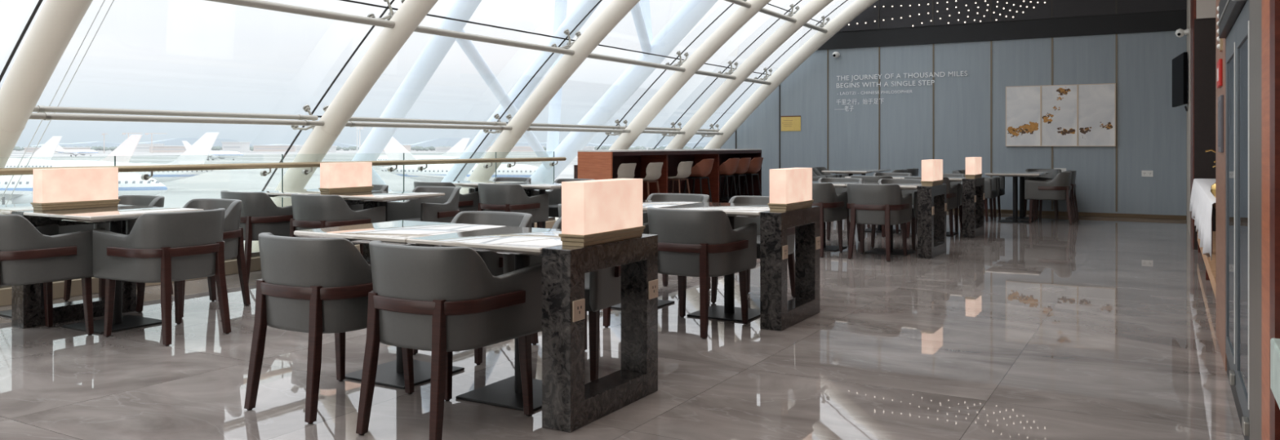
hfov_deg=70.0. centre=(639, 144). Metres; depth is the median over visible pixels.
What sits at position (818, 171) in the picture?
tub chair
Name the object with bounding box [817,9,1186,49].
beam
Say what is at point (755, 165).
bar stool
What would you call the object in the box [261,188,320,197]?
pedestal table
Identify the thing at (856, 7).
rib
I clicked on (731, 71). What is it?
clamp
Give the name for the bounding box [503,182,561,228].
pedestal table
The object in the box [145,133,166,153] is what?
tower crane
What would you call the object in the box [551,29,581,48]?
clamp
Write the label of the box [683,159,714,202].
bar stool
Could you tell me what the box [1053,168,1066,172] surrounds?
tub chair
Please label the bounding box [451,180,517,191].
pedestal table
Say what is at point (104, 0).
cable
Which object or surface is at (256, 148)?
building
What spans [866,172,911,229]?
tub chair
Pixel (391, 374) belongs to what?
pedestal table
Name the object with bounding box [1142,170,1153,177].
wall socket
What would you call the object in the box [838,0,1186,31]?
ceiling
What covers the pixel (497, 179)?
tub chair
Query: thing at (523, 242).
pedestal table
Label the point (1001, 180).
tub chair
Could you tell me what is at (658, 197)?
tub chair
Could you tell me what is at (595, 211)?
table lamp
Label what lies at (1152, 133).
wall
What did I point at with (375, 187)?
tub chair
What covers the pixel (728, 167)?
bar stool
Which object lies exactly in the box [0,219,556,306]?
trim
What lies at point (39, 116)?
tube
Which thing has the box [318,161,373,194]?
table lamp
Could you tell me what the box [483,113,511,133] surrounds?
clamp
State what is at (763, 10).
tube
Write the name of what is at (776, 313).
stand
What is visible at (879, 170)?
pedestal table
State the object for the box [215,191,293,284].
tub chair
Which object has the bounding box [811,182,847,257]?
tub chair
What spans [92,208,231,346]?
tub chair
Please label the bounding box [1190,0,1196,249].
trim
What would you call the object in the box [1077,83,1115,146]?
canvas painting
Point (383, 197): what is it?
pedestal table
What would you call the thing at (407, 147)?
building
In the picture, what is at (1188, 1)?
wall
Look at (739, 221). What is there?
tub chair
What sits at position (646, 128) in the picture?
tube
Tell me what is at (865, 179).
tub chair
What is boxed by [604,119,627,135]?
clamp
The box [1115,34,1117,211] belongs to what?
trim
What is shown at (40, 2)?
window
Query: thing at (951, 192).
tub chair
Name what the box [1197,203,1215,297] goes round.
console table
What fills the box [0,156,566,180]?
handrail
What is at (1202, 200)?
tablecloth
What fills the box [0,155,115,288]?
balustrade panel
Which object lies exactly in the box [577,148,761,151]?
countertop
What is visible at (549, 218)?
balustrade panel
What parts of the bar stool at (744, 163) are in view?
leg, leg, leg, leg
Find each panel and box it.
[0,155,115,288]
[158,154,283,261]
[314,152,404,244]
[536,151,555,222]
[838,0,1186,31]
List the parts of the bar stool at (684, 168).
leg, seat frame, leg, leg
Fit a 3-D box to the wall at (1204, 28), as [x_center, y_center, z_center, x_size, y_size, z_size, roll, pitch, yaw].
[7.072,-1.195,9.987,1.738,4.750,0.330,0,0,30]
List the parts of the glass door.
door, pane, door, pane, panel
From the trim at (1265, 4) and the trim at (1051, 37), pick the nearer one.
the trim at (1265, 4)
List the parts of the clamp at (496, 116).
arm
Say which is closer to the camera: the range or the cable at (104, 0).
the cable at (104, 0)
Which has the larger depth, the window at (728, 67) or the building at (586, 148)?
the building at (586, 148)
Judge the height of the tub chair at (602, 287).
0.778 m
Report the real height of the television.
0.813 m
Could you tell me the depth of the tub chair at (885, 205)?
9.38 m
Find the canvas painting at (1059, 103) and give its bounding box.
[1040,84,1077,146]
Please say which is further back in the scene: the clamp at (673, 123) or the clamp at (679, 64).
the clamp at (673, 123)
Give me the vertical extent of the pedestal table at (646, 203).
0.750 m
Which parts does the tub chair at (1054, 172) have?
leg, leg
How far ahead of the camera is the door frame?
5.18 m
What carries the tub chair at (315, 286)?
on the floor
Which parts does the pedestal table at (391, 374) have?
plate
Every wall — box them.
[720,31,1186,215]
[1186,0,1190,235]
[1194,0,1215,249]
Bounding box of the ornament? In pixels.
[1204,149,1215,167]
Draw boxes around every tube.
[28,112,324,126]
[32,105,318,119]
[205,0,395,28]
[345,120,512,130]
[348,116,506,125]
[413,25,574,55]
[526,126,631,133]
[529,123,626,128]
[586,53,685,71]
[641,129,685,133]
[644,127,680,130]
[694,70,736,79]
[694,131,723,135]
[697,128,719,132]
[724,0,751,8]
[743,77,771,84]
[759,7,796,22]
[803,22,827,33]
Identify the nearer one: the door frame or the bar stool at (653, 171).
the door frame
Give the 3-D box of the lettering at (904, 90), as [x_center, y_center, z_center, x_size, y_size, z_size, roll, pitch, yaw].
[4.327,-0.971,16.887,1.400,0.052,0.004,0,0,30]
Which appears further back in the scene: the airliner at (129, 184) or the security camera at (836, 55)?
the airliner at (129, 184)
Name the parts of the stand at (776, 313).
socket plate, socket plate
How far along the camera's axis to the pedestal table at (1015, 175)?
13.96 m
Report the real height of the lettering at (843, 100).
0.110 m
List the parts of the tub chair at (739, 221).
leg, leg, seat, leg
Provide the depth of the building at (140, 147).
1260.01 m
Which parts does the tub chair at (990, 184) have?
leg, leg, seat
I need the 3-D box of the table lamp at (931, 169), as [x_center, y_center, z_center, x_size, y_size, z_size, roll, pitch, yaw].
[3.143,0.294,9.825,0.132,0.272,0.520,0,0,30]
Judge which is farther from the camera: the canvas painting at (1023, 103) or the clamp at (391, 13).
the canvas painting at (1023, 103)
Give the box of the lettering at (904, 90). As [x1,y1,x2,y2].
[840,89,912,94]
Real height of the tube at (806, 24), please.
0.110 m
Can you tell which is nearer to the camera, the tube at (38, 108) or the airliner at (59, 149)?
the tube at (38, 108)
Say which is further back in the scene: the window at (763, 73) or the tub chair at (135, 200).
the window at (763, 73)
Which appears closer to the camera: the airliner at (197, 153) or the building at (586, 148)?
the airliner at (197, 153)
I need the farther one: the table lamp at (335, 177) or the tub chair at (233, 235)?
the table lamp at (335, 177)
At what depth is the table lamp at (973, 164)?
11.72 m
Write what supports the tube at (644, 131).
attached to the rib at (742, 15)
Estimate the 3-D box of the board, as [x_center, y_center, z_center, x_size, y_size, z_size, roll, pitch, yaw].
[3.210,-0.115,5.052,0.016,0.310,0.320,0,0,30]
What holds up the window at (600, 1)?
on the window at (563, 41)
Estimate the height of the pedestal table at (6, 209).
0.750 m
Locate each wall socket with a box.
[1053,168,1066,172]
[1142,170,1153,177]
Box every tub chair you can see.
[0,213,106,335]
[58,195,173,301]
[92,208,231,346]
[125,198,250,317]
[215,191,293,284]
[244,232,413,423]
[288,193,386,244]
[347,184,388,256]
[355,240,542,439]
[377,186,459,222]
[412,211,538,364]
[413,181,479,212]
[468,177,531,193]
[477,182,548,227]
[502,217,643,381]
[531,178,593,217]
[557,204,648,327]
[642,193,711,298]
[647,207,756,338]
[711,195,795,303]
[811,166,848,177]
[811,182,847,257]
[812,170,837,181]
[817,177,862,246]
[846,183,911,261]
[850,175,898,237]
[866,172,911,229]
[871,178,921,249]
[892,168,907,173]
[904,176,957,238]
[906,168,918,176]
[942,173,965,231]
[948,169,997,222]
[958,168,1004,218]
[1024,168,1061,217]
[1024,171,1074,225]
[1031,169,1079,221]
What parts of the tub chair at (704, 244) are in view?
leg, leg, leg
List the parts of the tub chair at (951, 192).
leg, leg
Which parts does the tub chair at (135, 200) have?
leg, leg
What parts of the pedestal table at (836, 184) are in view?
plate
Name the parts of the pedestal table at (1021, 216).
plate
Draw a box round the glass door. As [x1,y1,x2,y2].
[1217,0,1261,439]
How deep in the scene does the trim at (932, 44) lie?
16.36 m
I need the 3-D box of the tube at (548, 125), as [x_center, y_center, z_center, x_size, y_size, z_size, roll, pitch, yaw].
[-0.951,-0.278,13.493,0.056,0.058,2.812,0,0,30]
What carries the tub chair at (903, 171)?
on the floor
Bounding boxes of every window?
[0,0,387,82]
[262,115,481,191]
[311,7,565,114]
[453,121,599,181]
[497,38,676,121]
[565,0,601,39]
[595,125,670,150]
[616,57,727,125]
[653,128,681,149]
[671,66,763,128]
[676,3,788,58]
[710,73,771,128]
[727,10,819,67]
[762,22,826,73]
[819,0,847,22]
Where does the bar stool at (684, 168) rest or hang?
on the floor
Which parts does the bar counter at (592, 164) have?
panel, panel, apron rail, panel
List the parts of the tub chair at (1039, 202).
leg, leg, leg, leg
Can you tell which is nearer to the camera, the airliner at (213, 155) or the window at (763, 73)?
the window at (763, 73)
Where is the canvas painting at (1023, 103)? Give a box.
[1005,85,1040,146]
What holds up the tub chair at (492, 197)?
on the floor
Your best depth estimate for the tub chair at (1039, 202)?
14.35 m
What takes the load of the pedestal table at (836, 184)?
on the floor
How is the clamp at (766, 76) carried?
attached to the rib at (856, 7)
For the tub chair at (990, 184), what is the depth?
14.02 m
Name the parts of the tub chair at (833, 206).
leg, leg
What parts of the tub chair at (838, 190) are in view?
leg, leg, leg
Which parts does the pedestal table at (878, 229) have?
plate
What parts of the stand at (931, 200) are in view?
socket plate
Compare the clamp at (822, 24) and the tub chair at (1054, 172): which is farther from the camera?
the clamp at (822, 24)
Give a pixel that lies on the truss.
(692, 11)
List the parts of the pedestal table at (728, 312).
plate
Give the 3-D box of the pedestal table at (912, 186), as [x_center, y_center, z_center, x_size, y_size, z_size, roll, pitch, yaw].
[2.748,0.805,10.053,0.761,0.750,0.750,0,0,30]
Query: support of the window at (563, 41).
on the window at (486, 136)
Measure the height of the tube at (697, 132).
0.062 m
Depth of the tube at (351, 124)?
10.58 m
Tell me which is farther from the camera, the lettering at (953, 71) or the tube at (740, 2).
the lettering at (953, 71)
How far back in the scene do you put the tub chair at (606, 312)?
5.92 m
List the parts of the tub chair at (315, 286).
leg, leg, leg, leg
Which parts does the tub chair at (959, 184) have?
leg, leg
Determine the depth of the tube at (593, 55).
12.83 m
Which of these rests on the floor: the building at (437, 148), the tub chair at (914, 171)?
the tub chair at (914, 171)
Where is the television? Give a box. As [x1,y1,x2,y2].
[1172,52,1187,111]
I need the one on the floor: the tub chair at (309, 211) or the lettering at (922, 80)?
the tub chair at (309, 211)
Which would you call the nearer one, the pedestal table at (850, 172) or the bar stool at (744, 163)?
the pedestal table at (850, 172)
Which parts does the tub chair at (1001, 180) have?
leg, leg, seat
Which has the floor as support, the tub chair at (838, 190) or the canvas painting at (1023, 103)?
the tub chair at (838, 190)
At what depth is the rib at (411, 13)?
9.18 m
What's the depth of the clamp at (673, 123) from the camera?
16.52 m
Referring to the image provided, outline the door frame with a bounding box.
[1215,0,1226,371]
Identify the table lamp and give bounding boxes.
[31,167,119,210]
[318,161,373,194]
[558,177,645,246]
[767,167,813,211]
[920,159,943,186]
[964,156,982,178]
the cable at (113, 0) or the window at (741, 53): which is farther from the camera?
the window at (741, 53)
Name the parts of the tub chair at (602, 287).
leg, seat, leg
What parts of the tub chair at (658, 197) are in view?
leg, leg, leg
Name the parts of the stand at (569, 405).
socket plate, socket plate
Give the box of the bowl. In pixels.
[1210,182,1215,197]
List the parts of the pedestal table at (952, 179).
plate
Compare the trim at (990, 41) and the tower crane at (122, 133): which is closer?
the trim at (990, 41)
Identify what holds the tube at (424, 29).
attached to the rib at (411, 13)
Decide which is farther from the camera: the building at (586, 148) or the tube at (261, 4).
the building at (586, 148)
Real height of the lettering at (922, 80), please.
0.090 m
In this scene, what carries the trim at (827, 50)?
attached to the wall at (1152, 133)
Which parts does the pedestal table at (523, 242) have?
plate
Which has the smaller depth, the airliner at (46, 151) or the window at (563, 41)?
the window at (563, 41)
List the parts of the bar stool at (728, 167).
leg, seat frame, leg, leg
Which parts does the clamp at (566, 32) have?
arm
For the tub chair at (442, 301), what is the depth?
3.65 m
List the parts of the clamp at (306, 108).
arm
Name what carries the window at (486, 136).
on the trim
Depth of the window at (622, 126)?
15.06 m
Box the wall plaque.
[781,115,800,131]
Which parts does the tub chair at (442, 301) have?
leg, leg, leg, leg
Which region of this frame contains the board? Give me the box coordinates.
[1217,94,1223,152]
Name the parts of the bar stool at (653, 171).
leg, seat frame, leg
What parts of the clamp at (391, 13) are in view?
arm, arm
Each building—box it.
[22,146,91,152]
[133,143,164,151]
[148,145,186,152]
[221,142,250,151]
[252,145,302,151]
[294,146,337,151]
[358,144,411,151]
[434,146,466,151]
[485,146,544,151]
[582,146,595,150]
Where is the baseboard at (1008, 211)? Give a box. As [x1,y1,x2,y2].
[946,208,1186,219]
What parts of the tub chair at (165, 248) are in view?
leg, leg, leg, leg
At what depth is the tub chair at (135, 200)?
7.00 m
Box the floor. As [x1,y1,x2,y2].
[0,211,1244,439]
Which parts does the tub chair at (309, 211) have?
leg, leg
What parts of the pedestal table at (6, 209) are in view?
plate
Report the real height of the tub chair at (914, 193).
0.778 m
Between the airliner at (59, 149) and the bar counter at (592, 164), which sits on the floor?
the bar counter at (592, 164)
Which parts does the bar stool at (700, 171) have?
leg, leg, seat frame, leg, leg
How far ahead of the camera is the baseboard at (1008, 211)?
14.94 m
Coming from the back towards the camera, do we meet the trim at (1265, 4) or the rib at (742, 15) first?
the rib at (742, 15)
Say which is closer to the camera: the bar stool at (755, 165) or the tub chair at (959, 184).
the tub chair at (959, 184)
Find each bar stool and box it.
[617,163,635,178]
[639,162,662,197]
[667,161,693,193]
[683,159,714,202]
[719,158,739,203]
[721,157,751,202]
[736,157,763,195]
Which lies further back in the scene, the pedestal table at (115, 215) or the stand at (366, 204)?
the stand at (366, 204)
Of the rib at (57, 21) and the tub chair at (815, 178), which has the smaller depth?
the rib at (57, 21)
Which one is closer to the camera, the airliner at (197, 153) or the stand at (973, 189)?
the stand at (973, 189)
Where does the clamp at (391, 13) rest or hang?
attached to the rib at (411, 13)
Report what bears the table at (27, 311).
on the floor
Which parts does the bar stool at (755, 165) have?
leg, leg, leg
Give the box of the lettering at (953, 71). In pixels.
[836,71,967,81]
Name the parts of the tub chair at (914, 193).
leg, seat, leg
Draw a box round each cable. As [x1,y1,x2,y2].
[0,0,105,201]
[5,0,114,204]
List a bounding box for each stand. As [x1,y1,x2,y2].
[309,190,377,264]
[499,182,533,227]
[542,233,657,432]
[760,205,820,331]
[917,183,946,258]
[962,177,984,238]
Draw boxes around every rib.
[0,0,93,168]
[244,0,438,252]
[459,0,639,194]
[608,0,771,150]
[664,0,833,149]
[703,0,877,149]
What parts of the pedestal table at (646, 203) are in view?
plate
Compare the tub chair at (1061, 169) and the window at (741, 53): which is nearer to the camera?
the tub chair at (1061, 169)
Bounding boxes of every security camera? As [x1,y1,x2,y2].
[832,51,839,57]
[1174,28,1188,37]
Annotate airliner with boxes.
[0,172,167,204]
[4,134,151,168]
[7,136,62,161]
[52,132,219,182]
[54,144,97,156]
[182,141,243,160]
[373,136,537,190]
[376,137,470,171]
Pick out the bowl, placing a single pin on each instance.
(1213, 186)
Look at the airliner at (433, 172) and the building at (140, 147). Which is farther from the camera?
the building at (140, 147)
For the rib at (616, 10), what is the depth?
11.73 m
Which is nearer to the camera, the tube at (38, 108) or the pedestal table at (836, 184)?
the tube at (38, 108)
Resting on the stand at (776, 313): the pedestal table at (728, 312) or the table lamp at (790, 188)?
the table lamp at (790, 188)
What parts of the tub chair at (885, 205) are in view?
leg, leg, leg, leg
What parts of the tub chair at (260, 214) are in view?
leg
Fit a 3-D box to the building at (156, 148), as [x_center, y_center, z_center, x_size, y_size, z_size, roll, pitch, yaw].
[-590.000,5.160,1162.500,57.000,8.640,27.000,0,0,0]
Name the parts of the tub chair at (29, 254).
leg, leg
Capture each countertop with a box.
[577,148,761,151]
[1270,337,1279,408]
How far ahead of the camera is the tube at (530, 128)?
13.35 m
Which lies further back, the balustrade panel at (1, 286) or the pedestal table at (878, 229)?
the pedestal table at (878, 229)
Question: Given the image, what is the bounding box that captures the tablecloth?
[1189,178,1215,260]
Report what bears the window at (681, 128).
on the trim
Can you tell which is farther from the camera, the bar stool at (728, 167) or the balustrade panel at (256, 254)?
the bar stool at (728, 167)
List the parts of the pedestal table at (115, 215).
plate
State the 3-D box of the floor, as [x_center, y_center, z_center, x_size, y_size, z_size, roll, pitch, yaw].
[1.114,1.240,7.209,9.680,0.120,20.000,0,0,30]
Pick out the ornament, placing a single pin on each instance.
(1212, 150)
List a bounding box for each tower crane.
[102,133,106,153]
[122,133,142,137]
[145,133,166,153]
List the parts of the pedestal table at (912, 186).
plate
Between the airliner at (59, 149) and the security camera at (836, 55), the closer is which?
the security camera at (836, 55)
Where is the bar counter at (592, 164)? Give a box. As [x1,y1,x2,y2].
[573,148,761,203]
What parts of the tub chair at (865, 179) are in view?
leg, leg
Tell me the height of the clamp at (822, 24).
0.227 m
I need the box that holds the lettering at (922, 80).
[836,80,934,88]
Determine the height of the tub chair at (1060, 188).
0.778 m
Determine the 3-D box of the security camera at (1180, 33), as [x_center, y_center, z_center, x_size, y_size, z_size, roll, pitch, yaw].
[7.453,-1.540,12.547,0.181,0.120,0.132,0,0,30]
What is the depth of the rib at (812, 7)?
15.77 m
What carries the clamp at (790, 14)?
attached to the rib at (812, 7)
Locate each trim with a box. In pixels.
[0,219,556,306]
[778,84,780,168]
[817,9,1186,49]
[826,49,828,170]
[878,46,879,168]
[932,44,933,159]
[990,40,991,177]
[1051,37,1053,209]
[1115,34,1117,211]
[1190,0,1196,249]
[1261,0,1270,439]
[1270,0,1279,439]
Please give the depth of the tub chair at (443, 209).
8.58 m
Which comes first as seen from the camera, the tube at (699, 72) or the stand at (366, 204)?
the stand at (366, 204)
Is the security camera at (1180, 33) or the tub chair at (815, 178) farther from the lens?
the tub chair at (815, 178)
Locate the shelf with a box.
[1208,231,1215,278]
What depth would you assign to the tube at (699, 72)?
15.13 m
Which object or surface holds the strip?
attached to the door frame
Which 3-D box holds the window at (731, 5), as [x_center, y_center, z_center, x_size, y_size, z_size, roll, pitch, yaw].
[1.542,-1.816,14.924,1.145,0.928,1.930,0,0,30]
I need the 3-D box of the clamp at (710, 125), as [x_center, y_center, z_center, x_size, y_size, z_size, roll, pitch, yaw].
[1.382,-0.285,17.989,0.264,0.266,0.330,0,0,30]
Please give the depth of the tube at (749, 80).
16.68 m
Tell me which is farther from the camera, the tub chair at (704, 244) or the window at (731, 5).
the window at (731, 5)
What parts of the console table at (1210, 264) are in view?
leg, leg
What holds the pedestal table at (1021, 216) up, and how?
on the floor
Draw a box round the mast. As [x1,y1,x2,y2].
[355,126,363,148]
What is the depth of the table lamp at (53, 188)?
6.15 m
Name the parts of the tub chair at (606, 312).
leg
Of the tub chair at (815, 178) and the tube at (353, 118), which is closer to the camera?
the tube at (353, 118)
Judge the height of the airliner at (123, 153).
12.000 m
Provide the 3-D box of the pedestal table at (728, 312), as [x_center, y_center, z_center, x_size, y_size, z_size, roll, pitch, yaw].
[0.623,0.805,6.372,0.761,0.750,0.750,0,0,30]
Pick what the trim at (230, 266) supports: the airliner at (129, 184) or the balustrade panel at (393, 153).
the balustrade panel at (393, 153)
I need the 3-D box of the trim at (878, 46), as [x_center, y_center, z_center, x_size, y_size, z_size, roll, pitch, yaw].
[4.414,-0.360,16.846,0.028,2.900,0.008,0,0,30]
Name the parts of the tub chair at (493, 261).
leg, leg, leg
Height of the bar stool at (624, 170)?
0.926 m
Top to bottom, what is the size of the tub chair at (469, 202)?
0.778 m
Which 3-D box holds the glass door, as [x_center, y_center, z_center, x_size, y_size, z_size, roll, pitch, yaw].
[2.734,0.110,3.684,0.632,2.140,2.175,0,0,30]
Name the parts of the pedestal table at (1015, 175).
plate, plate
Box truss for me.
[351,0,718,201]
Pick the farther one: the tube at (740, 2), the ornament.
the tube at (740, 2)
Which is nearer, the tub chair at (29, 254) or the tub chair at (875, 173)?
the tub chair at (29, 254)
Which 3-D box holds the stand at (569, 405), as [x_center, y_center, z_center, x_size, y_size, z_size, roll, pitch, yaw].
[-0.158,0.805,4.098,0.154,0.750,0.744,0,0,30]
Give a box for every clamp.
[290,104,328,130]
[367,0,404,20]
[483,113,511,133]
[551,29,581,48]
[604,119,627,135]
[662,121,681,136]
[665,50,688,66]
[701,124,719,137]
[717,60,737,75]
[753,67,772,80]
[786,4,799,17]
[818,15,830,27]
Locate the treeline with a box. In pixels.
[13,146,705,151]
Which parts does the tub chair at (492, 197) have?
leg, leg, leg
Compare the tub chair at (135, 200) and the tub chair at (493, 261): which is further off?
the tub chair at (135, 200)
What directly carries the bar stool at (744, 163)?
on the floor
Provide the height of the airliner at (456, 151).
12.000 m
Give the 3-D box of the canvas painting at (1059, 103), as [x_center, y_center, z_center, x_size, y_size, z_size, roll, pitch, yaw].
[7.027,-0.490,15.312,0.557,1.030,0.052,0,0,30]
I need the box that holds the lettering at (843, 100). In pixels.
[836,98,883,104]
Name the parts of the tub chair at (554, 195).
seat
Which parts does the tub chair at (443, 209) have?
seat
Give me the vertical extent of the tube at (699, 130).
0.058 m
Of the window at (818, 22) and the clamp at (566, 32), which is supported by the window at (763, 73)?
the window at (818, 22)
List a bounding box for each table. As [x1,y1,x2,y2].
[0,203,120,317]
[11,204,136,328]
[23,205,204,333]
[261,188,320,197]
[293,220,505,389]
[320,191,444,222]
[406,226,562,411]
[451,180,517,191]
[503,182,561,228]
[610,200,702,309]
[657,202,769,321]
[812,181,863,251]
[822,169,879,176]
[840,168,890,175]
[844,174,910,232]
[845,182,921,255]
[902,176,965,235]
[984,172,1044,223]
[994,170,1050,219]
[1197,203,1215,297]
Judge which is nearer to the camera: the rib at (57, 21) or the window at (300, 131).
the rib at (57, 21)
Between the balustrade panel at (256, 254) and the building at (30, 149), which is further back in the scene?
the building at (30, 149)
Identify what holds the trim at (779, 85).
attached to the wall at (1152, 133)
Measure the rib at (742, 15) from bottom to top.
4.932 m
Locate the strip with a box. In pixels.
[1217,6,1222,51]
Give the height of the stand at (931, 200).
0.750 m
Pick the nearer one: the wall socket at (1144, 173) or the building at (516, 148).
the wall socket at (1144, 173)
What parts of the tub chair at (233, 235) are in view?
leg, leg, leg, leg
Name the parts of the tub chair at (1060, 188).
leg, leg, leg, leg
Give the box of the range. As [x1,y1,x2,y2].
[31,137,709,149]
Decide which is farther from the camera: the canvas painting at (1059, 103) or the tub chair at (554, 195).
the canvas painting at (1059, 103)
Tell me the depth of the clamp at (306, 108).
9.52 m
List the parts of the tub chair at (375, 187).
leg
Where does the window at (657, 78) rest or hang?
on the window at (622, 126)

